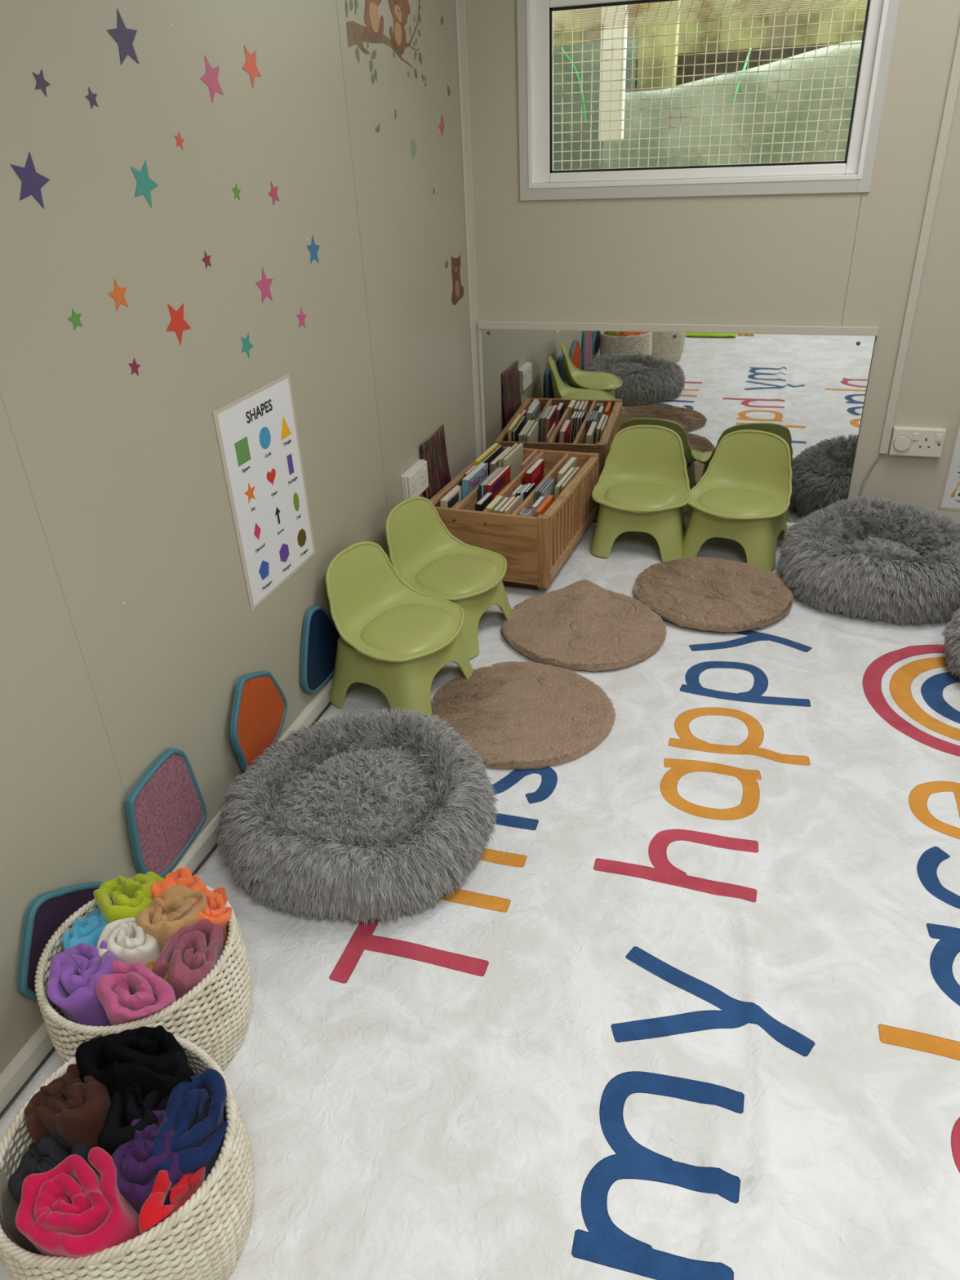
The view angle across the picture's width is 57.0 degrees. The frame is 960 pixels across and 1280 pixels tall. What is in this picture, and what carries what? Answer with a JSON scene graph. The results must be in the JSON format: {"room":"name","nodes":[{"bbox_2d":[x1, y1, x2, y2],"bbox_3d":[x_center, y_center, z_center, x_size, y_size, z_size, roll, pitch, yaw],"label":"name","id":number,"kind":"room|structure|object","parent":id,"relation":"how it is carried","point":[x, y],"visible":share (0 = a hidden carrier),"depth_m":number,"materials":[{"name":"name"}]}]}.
{"room":"children's room","nodes":[
{"label":"children's room","id":0,"kind":"room"},
{"bbox_2d":[0,0,475,1074],"bbox_3d":[-0.798,-0.346,0.846,0.120,2.400,4.850,7,31,16],"label":"wall","id":1,"kind":"structure","parent":0,"point":[129,628],"depth_m":1.53,"materials":[{"name":"paint"}]},
{"bbox_2d":[10,151,49,208],"bbox_3d":[-0.602,-0.618,1.190,0.001,0.069,0.066,7,31,16],"label":"sticker","id":2,"kind":"object","parent":1,"relation":"attached to","point":[33,181],"visible":1,"depth_m":1.19,"materials":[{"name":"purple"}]},
{"bbox_2d":[32,69,50,96],"bbox_3d":[-0.588,-0.747,1.186,0.001,0.032,0.032,7,31,16],"label":"sticker","id":3,"kind":"object","parent":1,"relation":"attached to","point":[42,83],"visible":1,"depth_m":1.18,"materials":[{"name":"purple"}]},
{"bbox_2d":[17,881,103,999],"bbox_3d":[-0.658,0.453,1.399,0.014,0.169,0.212,7,31,16],"label":"sensory panel","id":4,"kind":"object","parent":1,"relation":"attached to","point":[48,911],"visible":0.53,"depth_m":1.35,"materials":[{"name":"teal"}]},
{"bbox_2d":[67,307,82,330],"bbox_3d":[-0.590,-0.469,1.291,0.001,0.030,0.030,7,31,16],"label":"sticker","id":5,"kind":"object","parent":1,"relation":"attached to","point":[75,318],"visible":1,"depth_m":1.29,"materials":[{"name":"green"}]},
{"bbox_2d":[84,86,98,108],"bbox_3d":[-0.558,-0.780,1.272,0.001,0.027,0.028,7,31,16],"label":"sticker","id":6,"kind":"object","parent":1,"relation":"attached to","point":[91,97],"visible":1,"depth_m":1.27,"materials":[{"name":"purple"}]},
{"bbox_2d":[108,278,128,311],"bbox_3d":[-0.559,-0.535,1.369,0.001,0.045,0.047,7,31,16],"label":"sticker","id":7,"kind":"object","parent":1,"relation":"attached to","point":[118,294],"visible":1,"depth_m":1.37,"materials":[{"name":"orange"}]},
{"bbox_2d":[106,8,139,65],"bbox_3d":[-0.531,-0.898,1.318,0.001,0.071,0.073,7,31,16],"label":"sticker","id":8,"kind":"object","parent":1,"relation":"attached to","point":[124,37],"visible":1,"depth_m":1.32,"materials":[{"name":"purple"}]},
{"bbox_2d":[128,357,140,375],"bbox_3d":[-0.555,-0.439,1.424,0.001,0.029,0.028,7,31,16],"label":"sticker","id":9,"kind":"object","parent":1,"relation":"attached to","point":[134,366],"visible":1,"depth_m":1.42,"materials":[{"name":"pink"}]},
{"bbox_2d":[130,160,158,207],"bbox_3d":[-0.529,-0.720,1.398,0.001,0.067,0.067,7,31,16],"label":"sticker","id":10,"kind":"object","parent":1,"relation":"attached to","point":[145,184],"visible":1,"depth_m":1.39,"materials":[{"name":"teal"}]},
{"bbox_2d":[124,748,206,877],"bbox_3d":[-0.575,0.319,1.621,0.017,0.218,0.204,6,31,15],"label":"sensory panel","id":11,"kind":"object","parent":1,"relation":"attached to","point":[166,810],"visible":0.94,"depth_m":1.61,"materials":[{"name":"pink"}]},
{"bbox_2d":[0,674,333,1113],"bbox_3d":[-0.688,0.632,1.390,0.013,0.042,4.650,7,31,16],"label":"baseboard","id":12,"kind":"structure","parent":1,"relation":"attached to","point":[37,1047],"depth_m":1.67,"materials":[{"name":"beige"}]},
{"bbox_2d":[166,302,191,345],"bbox_3d":[-0.517,-0.541,1.513,0.001,0.070,0.071,7,31,16],"label":"sticker","id":13,"kind":"object","parent":1,"relation":"attached to","point":[177,324],"visible":1,"depth_m":1.51,"materials":[{"name":"red"}]},
{"bbox_2d":[200,56,223,102],"bbox_3d":[-0.463,-0.965,1.523,0.001,0.070,0.067,7,31,16],"label":"sticker","id":14,"kind":"object","parent":1,"relation":"attached to","point":[210,77],"visible":1,"depth_m":1.53,"materials":[{"name":"pink"}]},
{"bbox_2d":[240,333,253,358],"bbox_3d":[-0.453,-0.571,1.720,0.001,0.046,0.048,7,31,16],"label":"sticker","id":15,"kind":"object","parent":1,"relation":"attached to","point":[247,345],"visible":1,"depth_m":1.72,"materials":[{"name":"teal"}]},
{"bbox_2d":[242,44,261,88],"bbox_3d":[-0.421,-1.055,1.629,0.001,0.067,0.067,7,31,16],"label":"sticker","id":16,"kind":"object","parent":1,"relation":"attached to","point":[251,67],"visible":1,"depth_m":1.63,"materials":[{"name":"orange"}]},
{"bbox_2d":[230,671,287,771],"bbox_3d":[-0.474,0.157,1.894,0.020,0.219,0.226,5,31,13],"label":"sensory panel","id":17,"kind":"object","parent":1,"relation":"attached to","point":[260,706],"visible":0.92,"depth_m":1.87,"materials":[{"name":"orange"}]},
{"bbox_2d":[212,373,315,611],"bbox_3d":[-0.441,-0.313,1.863,0.002,0.420,0.297,7,31,16],"label":"poster","id":18,"kind":"object","parent":1,"relation":"attached to","point":[257,433],"visible":1,"depth_m":1.85,"materials":[{"name":"paper"}]},
{"bbox_2d":[255,266,272,303],"bbox_3d":[-0.426,-0.705,1.755,0.001,0.065,0.068,7,31,16],"label":"sticker","id":19,"kind":"object","parent":1,"relation":"attached to","point":[264,284],"visible":1,"depth_m":1.75,"materials":[{"name":"pink"}]},
{"bbox_2d":[268,182,279,205],"bbox_3d":[-0.407,-0.882,1.747,0.001,0.044,0.042,7,31,16],"label":"sticker","id":20,"kind":"object","parent":1,"relation":"attached to","point":[273,193],"visible":1,"depth_m":1.75,"materials":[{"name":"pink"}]},
{"bbox_2d":[297,307,306,327],"bbox_3d":[-0.384,-0.694,1.907,0.001,0.044,0.044,7,31,16],"label":"sticker","id":21,"kind":"object","parent":1,"relation":"attached to","point":[301,317],"visible":1,"depth_m":1.91,"materials":[{"name":"pink"}]},
{"bbox_2d":[306,235,319,263],"bbox_3d":[-0.361,-0.848,1.921,0.001,0.060,0.061,7,31,16],"label":"sticker","id":22,"kind":"object","parent":1,"relation":"attached to","point":[313,248],"visible":1,"depth_m":1.92,"materials":[{"name":"blue"}]},
{"bbox_2d":[300,605,340,694],"bbox_3d":[-0.384,0.006,2.151,0.014,0.212,0.225,7,31,16],"label":"pad","id":23,"kind":"object","parent":1,"relation":"attached to","point":[320,637],"visible":0.8,"depth_m":2.12,"materials":[{"name":"teal"}]},
{"bbox_2d":[345,0,426,87],"bbox_3d":[-0.221,-1.480,2.138,0.001,0.238,0.486,7,31,16],"label":"sticker","id":24,"kind":"object","parent":1,"relation":"attached to","point":[357,33],"visible":1,"depth_m":2.10,"materials":[{"name":"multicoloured paper"}]},
{"bbox_2d":[410,138,416,159],"bbox_3d":[-0.177,-1.311,2.361,0.001,0.048,0.042,7,31,16],"label":"sticker","id":25,"kind":"object","parent":1,"relation":"attached to","point":[413,145],"visible":1,"depth_m":2.36,"materials":[{"name":"green"}]},
{"bbox_2d":[400,459,428,501],"bbox_3d":[-0.190,-0.468,2.613,0.030,0.086,0.152,7,31,16],"label":"wall socket","id":26,"kind":"object","parent":1,"relation":"attached to","point":[415,480],"visible":0.95,"depth_m":2.58,"materials":[{"name":"beige plastic"}]},
{"bbox_2d":[420,424,451,499],"bbox_3d":[-0.134,-0.544,2.777,0.020,0.209,0.226,6,31,15],"label":"panel","id":27,"kind":"object","parent":1,"relation":"attached to","point":[433,451],"visible":0.8,"depth_m":2.77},
{"bbox_2d":[451,255,463,305],"bbox_3d":[-0.072,-1.139,2.791,0.001,0.145,0.123,7,31,16],"label":"sticker","id":28,"kind":"object","parent":1,"relation":"attached to","point":[458,290],"visible":1,"depth_m":2.79,"materials":[{"name":"brown"}]},
{"bbox_2d":[0,520,596,1119],"bbox_3d":[0.787,0.869,0.995,3.300,0.076,4.850,7,31,16],"label":"floor","id":29,"kind":"structure","parent":0,"point":[13,1100],"depth_m":1.40,"materials":[{"name":"grey plastic"}]},
{"bbox_2d":[0,522,959,1279],"bbox_3d":[0.573,0.559,1.446,2.330,0.024,3.665,7,31,16],"label":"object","id":30,"kind":"object","parent":29,"relation":"on","point":[690,1009],"visible":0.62,"depth_m":1.43,"materials":[{"name":"carpet"}]},
{"bbox_2d":[0,1034,254,1279],"bbox_3d":[-0.436,0.684,1.108,0.292,0.212,0.293,-28,38,-36],"label":"rope basket","id":31,"kind":"object","parent":30,"relation":"on","point":[205,1238],"visible":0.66,"depth_m":1.02,"materials":[{"name":"fabric"}]},
{"bbox_2d":[8,1132,100,1204],"bbox_3d":[-0.493,0.682,1.077,0.129,0.175,0.090,7,31,16],"label":"rolled blanket","id":32,"kind":"object","parent":31,"relation":"in","point":[50,1150],"visible":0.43,"depth_m":1.05,"materials":[{"name":"fabric"}]},
{"bbox_2d":[23,1063,111,1147],"bbox_3d":[-0.490,0.622,1.114,0.132,0.179,0.094,7,31,16],"label":"rolled blanket","id":33,"kind":"object","parent":31,"relation":"in","point":[69,1108],"visible":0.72,"depth_m":1.07,"materials":[{"name":"fabric"}]},
{"bbox_2d":[15,1146,139,1258],"bbox_3d":[-0.445,0.680,1.013,0.122,0.171,0.119,-18,33,-25],"label":"rolled blanket","id":34,"kind":"object","parent":31,"relation":"in","point":[71,1210],"visible":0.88,"depth_m":0.97,"materials":[{"name":"fabric"}]},
{"bbox_2d":[75,1025,191,1102],"bbox_3d":[-0.432,0.584,1.129,0.165,0.186,0.130,7,31,16],"label":"rolled blanket","id":35,"kind":"object","parent":31,"relation":"in","point":[140,1055],"visible":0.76,"depth_m":1.10,"materials":[{"name":"fabric"}]},
{"bbox_2d":[97,1050,195,1155],"bbox_3d":[-0.409,0.616,1.116,0.088,0.179,0.130,7,31,16],"label":"rolled blanket","id":36,"kind":"object","parent":31,"relation":"in","point":[117,1131],"visible":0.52,"depth_m":1.06,"materials":[{"name":"fabric"}]},
{"bbox_2d":[111,1110,183,1214],"bbox_3d":[-0.384,0.654,1.054,0.082,0.181,0.092,-22,35,-29],"label":"rolled blanket","id":37,"kind":"object","parent":31,"relation":"in","point":[135,1166],"visible":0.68,"depth_m":1.01,"materials":[{"name":"fabric"}]},
{"bbox_2d":[138,1166,205,1235],"bbox_3d":[-0.373,0.673,1.050,0.107,0.181,0.110,7,31,16],"label":"rolled blanket","id":38,"kind":"object","parent":31,"relation":"in","point":[153,1211],"visible":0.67,"depth_m":0.99,"materials":[{"name":"fabric"}]},
{"bbox_2d":[151,1068,227,1180],"bbox_3d":[-0.353,0.634,1.090,0.110,0.176,0.138,7,31,16],"label":"rolled blanket","id":39,"kind":"object","parent":31,"relation":"in","point":[194,1108],"visible":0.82,"depth_m":1.05,"materials":[{"name":"fabric"}]},
{"bbox_2d":[34,884,252,1070],"bbox_3d":[-0.507,0.539,1.363,0.293,0.212,0.292,-27,38,-35],"label":"rope basket","id":40,"kind":"object","parent":30,"relation":"on","point":[215,1015],"visible":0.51,"depth_m":1.28,"materials":[{"name":"beige fabric"}]},
{"bbox_2d":[46,940,119,1026],"bbox_3d":[-0.554,0.529,1.296,0.115,0.176,0.100,-15,32,-20],"label":"rolled blanket","id":41,"kind":"object","parent":40,"relation":"in","point":[74,973],"visible":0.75,"depth_m":1.24,"materials":[{"name":"fabric"}]},
{"bbox_2d":[62,906,109,951],"bbox_3d":[-0.570,0.498,1.365,0.096,0.175,0.114,7,31,16],"label":"rolled blanket","id":42,"kind":"object","parent":40,"relation":"in","point":[88,930],"visible":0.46,"depth_m":1.32,"materials":[{"name":"fabric"}]},
{"bbox_2d":[96,917,160,964],"bbox_3d":[-0.516,0.499,1.340,0.092,0.168,0.076,-1,30,3],"label":"rolled blanket","id":43,"kind":"object","parent":40,"relation":"in","point":[127,940],"visible":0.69,"depth_m":1.29,"materials":[{"name":"fabric"}]},
{"bbox_2d":[93,871,164,923],"bbox_3d":[-0.530,0.461,1.399,0.125,0.183,0.112,-12,31,-15],"label":"rolled blanket","id":44,"kind":"object","parent":40,"relation":"in","point":[121,897],"visible":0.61,"depth_m":1.36,"materials":[{"name":"fabric"}]},
{"bbox_2d":[95,960,176,1025],"bbox_3d":[-0.483,0.537,1.267,0.133,0.179,0.097,7,31,16],"label":"rolled blanket","id":45,"kind":"object","parent":40,"relation":"in","point":[133,992],"visible":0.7,"depth_m":1.22,"materials":[{"name":"fabric"}]},
{"bbox_2d":[144,955,170,982],"bbox_3d":[-0.472,0.526,1.311,0.051,0.140,0.060,15,34,27],"label":"rolled blanket","id":46,"kind":"object","parent":40,"relation":"in","point":[150,965],"visible":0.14,"depth_m":1.28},
{"bbox_2d":[135,884,207,952],"bbox_3d":[-0.465,0.467,1.366,0.099,0.168,0.100,7,31,16],"label":"rolled blanket","id":47,"kind":"object","parent":40,"relation":"in","point":[163,917],"visible":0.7,"depth_m":1.32,"materials":[{"name":"fabric"}]},
{"bbox_2d":[151,866,207,899],"bbox_3d":[-0.472,0.452,1.413,0.087,0.169,0.091,7,31,16],"label":"rolled blanket","id":48,"kind":"object","parent":40,"relation":"in","point":[182,876],"visible":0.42,"depth_m":1.38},
{"bbox_2d":[153,919,223,1000],"bbox_3d":[-0.423,0.508,1.324,0.105,0.176,0.114,9,32,19],"label":"rolled blanket","id":49,"kind":"object","parent":40,"relation":"in","point":[193,951],"visible":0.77,"depth_m":1.27,"materials":[{"name":"fabric"}]},
{"bbox_2d":[191,887,231,950],"bbox_3d":[-0.418,0.473,1.386,0.090,0.176,0.095,7,31,16],"label":"rolled blanket","id":50,"kind":"object","parent":40,"relation":"in","point":[215,911],"visible":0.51,"depth_m":1.35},
{"bbox_2d":[216,706,499,925],"bbox_3d":[-0.240,0.324,1.775,0.500,0.146,0.503,-5,30,-4],"label":"floor cushion","id":51,"kind":"object","parent":30,"relation":"on","point":[359,816],"visible":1,"depth_m":1.67,"materials":[{"name":"grey"}]},
{"bbox_2d":[325,541,473,716],"bbox_3d":[-0.200,-0.037,2.178,0.304,0.362,0.317,14,34,27],"label":"child chair","id":52,"kind":"object","parent":30,"relation":"on","point":[395,637],"visible":0.98,"depth_m":2.15,"materials":[{"name":"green plastic"}]},
{"bbox_2d":[385,496,512,659],"bbox_3d":[-0.087,-0.190,2.433,0.304,0.362,0.317,14,34,27],"label":"child chair","id":53,"kind":"object","parent":30,"relation":"on","point":[424,553],"visible":0.71,"depth_m":2.42,"materials":[{"name":"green plastic"}]},
{"bbox_2d":[429,445,599,590],"bbox_3d":[0.122,-0.407,2.898,0.398,0.259,0.602,9,32,19],"label":"crate","id":54,"kind":"object","parent":30,"relation":"on","point":[535,549],"visible":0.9,"depth_m":2.66,"materials":[{"name":"brown"}]},
{"bbox_2d":[440,484,462,508],"bbox_3d":[-0.085,-0.365,2.786,0.020,0.210,0.140,10,32,19],"label":"book","id":55,"kind":"object","parent":54,"relation":"on","point":[452,499],"visible":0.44,"depth_m":2.73,"materials":[{"name":"beige paper"}]},
{"bbox_2d":[462,462,488,500],"bbox_3d":[-0.015,-0.438,2.880,0.033,0.237,0.170,9,32,19],"label":"book","id":56,"kind":"object","parent":54,"relation":"on","point":[472,480],"visible":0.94,"depth_m":2.80,"materials":[{"name":"blue paper"}]},
{"bbox_2d":[475,491,493,511],"bbox_3d":[0.011,-0.346,2.751,0.032,0.204,0.105,9,32,19],"label":"book","id":57,"kind":"object","parent":54,"relation":"on","point":[487,498],"visible":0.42,"depth_m":2.69,"materials":[{"name":"grey paper"}]},
{"bbox_2d":[474,443,499,466],"bbox_3d":[0.028,-0.535,3.045,0.015,0.234,0.200,10,32,19],"label":"book","id":58,"kind":"object","parent":54,"relation":"in","point":[494,446],"visible":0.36,"depth_m":2.98,"materials":[{"name":"yellow paper"}]},
{"bbox_2d":[481,444,502,475],"bbox_3d":[0.044,-0.531,3.044,0.010,0.228,0.195,10,32,19],"label":"book","id":59,"kind":"object","parent":54,"relation":"on","point":[499,450],"visible":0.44,"depth_m":2.99,"materials":[{"name":"grey paper"}]},
{"bbox_2d":[484,494,503,512],"bbox_3d":[0.043,-0.328,2.714,0.032,0.208,0.110,9,32,19],"label":"book","id":60,"kind":"object","parent":54,"relation":"on","point":[498,499],"visible":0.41,"depth_m":2.65,"materials":[{"name":"yellow paper"}]},
{"bbox_2d":[486,465,511,499],"bbox_3d":[0.059,-0.429,2.870,0.027,0.224,0.190,9,32,19],"label":"book","id":61,"kind":"object","parent":54,"relation":"in","point":[502,479],"visible":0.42,"depth_m":2.82,"materials":[{"name":"red paper"}]},
{"bbox_2d":[492,474,505,493],"bbox_3d":[0.060,-0.494,2.807,0.001,0.029,0.122,12,33,18],"label":"picture","id":62,"kind":"object","parent":61,"relation":"on","point":[502,480],"depth_m":2.81},
{"bbox_2d":[488,446,511,474],"bbox_3d":[0.075,-0.532,3.051,0.019,0.220,0.190,10,32,18],"label":"book","id":63,"kind":"object","parent":54,"relation":"in","point":[493,464],"visible":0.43,"depth_m":2.94,"materials":[{"name":"brown paper"}]},
{"bbox_2d":[497,496,515,513],"bbox_3d":[0.079,-0.322,2.705,0.029,0.204,0.124,9,32,19],"label":"book","id":64,"kind":"object","parent":54,"relation":"in","point":[512,499],"visible":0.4,"depth_m":2.64,"materials":[{"name":"white paper"}]},
{"bbox_2d":[497,443,518,467],"bbox_3d":[0.098,-0.543,3.059,0.018,0.228,0.180,9,32,19],"label":"book","id":65,"kind":"object","parent":54,"relation":"in","point":[500,460],"visible":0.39,"depth_m":2.97,"materials":[{"name":"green paper"}]},
{"bbox_2d":[504,495,520,514],"bbox_3d":[0.094,-0.324,2.705,0.026,0.205,0.130,9,32,19],"label":"book","id":66,"kind":"object","parent":54,"relation":"in","point":[516,503],"visible":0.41,"depth_m":2.66,"materials":[{"name":"beige paper"}]},
{"bbox_2d":[502,443,523,482],"bbox_3d":[0.114,-0.545,3.064,0.020,0.226,0.180,9,32,19],"label":"book","id":67,"kind":"object","parent":54,"relation":"in","point":[514,459],"visible":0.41,"depth_m":3.03,"materials":[{"name":"beige paper"}]},
{"bbox_2d":[520,448,537,471],"bbox_3d":[0.170,-0.523,3.030,0.008,0.218,0.165,10,32,18],"label":"book","id":68,"kind":"object","parent":54,"relation":"in","point":[535,453],"visible":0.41,"depth_m":2.97,"materials":[{"name":"brown paper"}]},
{"bbox_2d":[524,456,533,467],"bbox_3d":[0.165,-0.589,2.972,0.001,0.028,0.106,10,32,19],"label":"picture","id":69,"kind":"object","parent":68,"relation":"on","point":[532,458],"depth_m":2.96},
{"bbox_2d":[524,457,544,487],"bbox_3d":[0.176,-0.482,2.961,0.040,0.215,0.150,9,32,19],"label":"book","id":70,"kind":"object","parent":54,"relation":"on","point":[535,473],"visible":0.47,"depth_m":2.91,"materials":[{"name":"red paper"}]},
{"bbox_2d":[531,465,541,482],"bbox_3d":[0.184,-0.544,2.902,0.001,0.028,0.096,14,34,17],"label":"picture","id":71,"kind":"object","parent":70,"relation":"attached to","point":[536,473],"depth_m":2.90},
{"bbox_2d":[531,495,545,516],"bbox_3d":[0.173,-0.332,2.715,0.029,0.202,0.090,9,32,19],"label":"book","id":72,"kind":"object","parent":54,"relation":"on","point":[541,499],"visible":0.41,"depth_m":2.65,"materials":[{"name":"grey paper"}]},
{"bbox_2d":[534,494,553,516],"bbox_3d":[0.188,-0.321,2.690,0.034,0.208,0.140,9,32,19],"label":"book","id":73,"kind":"object","parent":54,"relation":"on","point":[543,508],"visible":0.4,"depth_m":2.63,"materials":[{"name":"orange paper"}]},
{"bbox_2d":[540,479,554,498],"bbox_3d":[0.209,-0.392,2.807,0.023,0.210,0.120,9,32,19],"label":"book","id":74,"kind":"object","parent":54,"relation":"in","point":[548,489],"visible":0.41,"depth_m":2.76,"materials":[{"name":"grey paper"}]},
{"bbox_2d":[543,484,551,498],"bbox_3d":[0.210,-0.456,2.753,0.001,0.027,0.077,13,33,17],"label":"picture","id":75,"kind":"object","parent":74,"relation":"on","point":[548,492],"depth_m":2.75},
{"bbox_2d":[553,466,575,502],"bbox_3d":[0.269,-0.429,2.864,0.028,0.212,0.190,9,32,19],"label":"book","id":76,"kind":"object","parent":54,"relation":"on","point":[557,487],"visible":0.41,"depth_m":2.76,"materials":[{"name":"beige paper"}]},
{"bbox_2d":[556,456,577,484],"bbox_3d":[0.286,-0.481,2.950,0.029,0.216,0.170,9,32,19],"label":"book","id":77,"kind":"object","parent":54,"relation":"on","point":[572,462],"visible":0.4,"depth_m":2.88,"materials":[{"name":"beige paper"}]},
{"bbox_2d":[560,466,579,493],"bbox_3d":[0.286,-0.431,2.868,0.024,0.212,0.190,9,32,19],"label":"book","id":78,"kind":"object","parent":54,"relation":"in","point":[576,470],"visible":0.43,"depth_m":2.80,"materials":[{"name":"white paper"}]},
{"bbox_2d":[431,661,616,769],"bbox_3d":[0.093,0.176,2.143,0.448,0.026,0.440,-18,33,-25],"label":"mat","id":79,"kind":"object","parent":30,"relation":"on","point":[523,715],"visible":0.95,"depth_m":2.12,"materials":[{"name":"brown"}]},
{"bbox_2d":[501,579,666,671],"bbox_3d":[0.290,-0.049,2.473,0.452,0.053,0.437,7,31,16],"label":"mat","id":80,"kind":"object","parent":30,"relation":"on","point":[582,624],"visible":1,"depth_m":2.44,"materials":[{"name":"brown"}]},
{"bbox_2d":[590,424,691,561],"bbox_3d":[0.530,-0.486,2.896,0.317,0.362,0.304,5,31,14],"label":"child chair","id":81,"kind":"object","parent":30,"relation":"on","point":[642,485],"visible":0.99,"depth_m":2.90,"materials":[{"name":"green plastic"}]},
{"bbox_2d":[633,556,794,631],"bbox_3d":[0.687,-0.142,2.616,0.454,0.026,0.450,8,32,19],"label":"mat","id":82,"kind":"object","parent":30,"relation":"on","point":[709,593],"visible":1,"depth_m":2.58,"materials":[{"name":"brown"}]},
{"bbox_2d":[682,429,792,571],"bbox_3d":[0.824,-0.451,2.811,0.317,0.362,0.304,14,34,27],"label":"child chair","id":83,"kind":"object","parent":30,"relation":"on","point":[743,495],"visible":1,"depth_m":2.81,"materials":[{"name":"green plastic"}]},
{"bbox_2d":[777,493,959,626],"bbox_3d":[1.179,-0.246,2.615,0.535,0.171,0.532,-9,31,-10],"label":"floor cushion","id":84,"kind":"object","parent":30,"relation":"on","point":[873,558],"visible":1,"depth_m":2.49,"materials":[{"name":"grey"}]},
{"bbox_2d":[941,608,959,679],"bbox_3d":[1.458,0.017,2.136,0.532,0.171,0.535,-19,34,-26],"label":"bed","id":85,"kind":"object","parent":30,"relation":"on","point":[952,633],"visible":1,"depth_m":2.19,"materials":[{"name":"grey"}]},
{"bbox_2d":[464,0,959,528],"bbox_3d":[1.444,-1.324,2.345,3.300,2.400,0.100,7,31,16],"label":"wall","id":86,"kind":"structure","parent":0,"point":[837,259],"depth_m":2.64,"materials":[{"name":"beige"}]},
{"bbox_2d":[455,0,483,458],"bbox_3d":[-0.040,-1.518,2.705,0.024,2.300,0.004,7,31,16],"label":"trim","id":87,"kind":"structure","parent":86,"relation":"attached to","point":[461,3],"depth_m":2.79,"materials":[{"name":"beige"}]},
{"bbox_2d":[477,320,879,520],"bbox_3d":[0.598,-0.724,2.941,1.244,0.627,0.014,7,31,16],"label":"wall mirror","id":88,"kind":"object","parent":86,"relation":"attached to","point":[573,387],"visible":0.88,"depth_m":2.87,"materials":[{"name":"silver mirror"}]},
{"bbox_2d":[516,0,900,200],"bbox_3d":[0.596,-1.734,2.396,1.004,0.950,0.099,7,31,16],"label":"window","id":89,"kind":"structure","parent":86,"relation":"in","point":[539,180],"depth_m":2.53,"materials":[{"name":"white"}]},
{"bbox_2d":[552,0,867,170],"bbox_3d":[0.663,-1.562,2.606,1.326,0.558,0.116,7,31,16],"label":"guard","id":90,"kind":"object","parent":86,"relation":"attached to","point":[748,1],"visible":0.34,"depth_m":2.60,"materials":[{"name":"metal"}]},
{"bbox_2d":[858,453,880,497],"bbox_3d":[1.248,-0.479,2.853,0.044,0.268,0.009,7,31,16],"label":"power cable","id":91,"kind":"object","parent":86,"relation":"attached to","point":[878,455],"visible":0.61,"depth_m":2.82,"materials":[{"name":"beige plastic"}]},
{"bbox_2d":[888,426,946,457],"bbox_3d":[1.347,-0.610,2.725,0.147,0.086,0.034,7,31,16],"label":"wall socket","id":92,"kind":"object","parent":86,"relation":"attached to","point":[926,442],"visible":1,"depth_m":2.71,"materials":[{"name":"beige plastic"}]},
{"bbox_2d":[878,23,959,453],"bbox_3d":[1.223,-1.472,2.266,0.025,2.047,0.016,7,31,16],"label":"trim","id":93,"kind":"structure","parent":86,"relation":"attached to","point":[954,77],"depth_m":2.47,"materials":[{"name":"beige"}]},
{"bbox_2d":[937,412,959,511],"bbox_3d":[1.590,-0.581,2.672,0.297,0.420,0.002,7,31,16],"label":"poster","id":94,"kind":"object","parent":86,"relation":"attached to","point":[949,499],"visible":1,"depth_m":2.76,"materials":[{"name":"paper"}]},
{"bbox_2d":[951,482,959,497],"bbox_3d":[1.500,-0.470,2.771,0.037,0.052,0.001,7,31,16],"label":"picture","id":95,"kind":"object","parent":94,"relation":"on","point":[955,486],"depth_m":2.77,"materials":[{"name":"orange"}]},
{"label":"outside","id":96,"kind":"structure","parent":0,"visible":0},
{"bbox_3d":[1.744,-1.222,5.389,10.000,0.050,4.930,7,31,16],"label":"ground","id":97,"kind":"structure","parent":96,"visible":0},
{"bbox_2d":[636,0,680,91],"bbox_3d":[0.710,-1.603,3.738,0.140,2.350,0.080,7,31,16],"label":"timber post","id":98,"kind":"object","parent":97,"relation":"on","point":[669,28],"visible":0.02,"depth_m":3.34,"materials":[{"name":"wood"}]},
{"bbox_2d":[553,39,636,169],"bbox_3d":[-0.167,-1.493,4.011,1.660,1.940,0.004,7,31,16],"label":"netting","id":99,"kind":"object","parent":98,"relation":"hanging from","point":[587,56],"visible":0.02,"depth_m":3.45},
{"bbox_2d":[560,48,586,123],"bbox_3d":[0.364,-2.146,3.424,0.107,0.253,0.007,7,31,16],"label":"cord","id":100,"kind":"object","parent":99,"relation":"hanging from","point":[566,54],"visible":0.79,"depth_m":3.41,"materials":[{"name":"green plastic"}]},
{"bbox_2d":[675,42,842,83],"bbox_3d":[1.837,-2.107,3.150,2.380,0.095,0.080,7,31,16],"label":"timber beam","id":101,"kind":"structure","parent":98,"relation":"attached to","point":[775,54],"depth_m":3.37,"materials":[{"name":"wood"}]},
{"bbox_2d":[552,0,867,91],"bbox_3d":[1.151,-1.888,4.163,4.800,2.380,0.078,7,31,16],"label":"fence","id":102,"kind":"object","parent":97,"relation":"on","point":[780,20],"visible":0.02,"depth_m":3.75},
{"bbox_2d":[600,40,862,168],"bbox_3d":[1.629,-1.106,3.246,2.404,1.885,0.399,7,31,16],"label":"tarpaulin","id":103,"kind":"object","parent":97,"relation":"on","point":[855,48],"visible":0.23,"depth_m":3.06,"materials":[{"name":"plastic"}]},
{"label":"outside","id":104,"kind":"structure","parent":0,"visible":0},
{"bbox_2d":[598,4,627,142],"bbox_3d":[0.420,-2.122,2.729,0.080,1.018,0.040,7,31,16],"label":"batten","id":105,"kind":"object","parent":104,"point":[618,33],"visible":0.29,"depth_m":2.88,"materials":[{"name":"white"}]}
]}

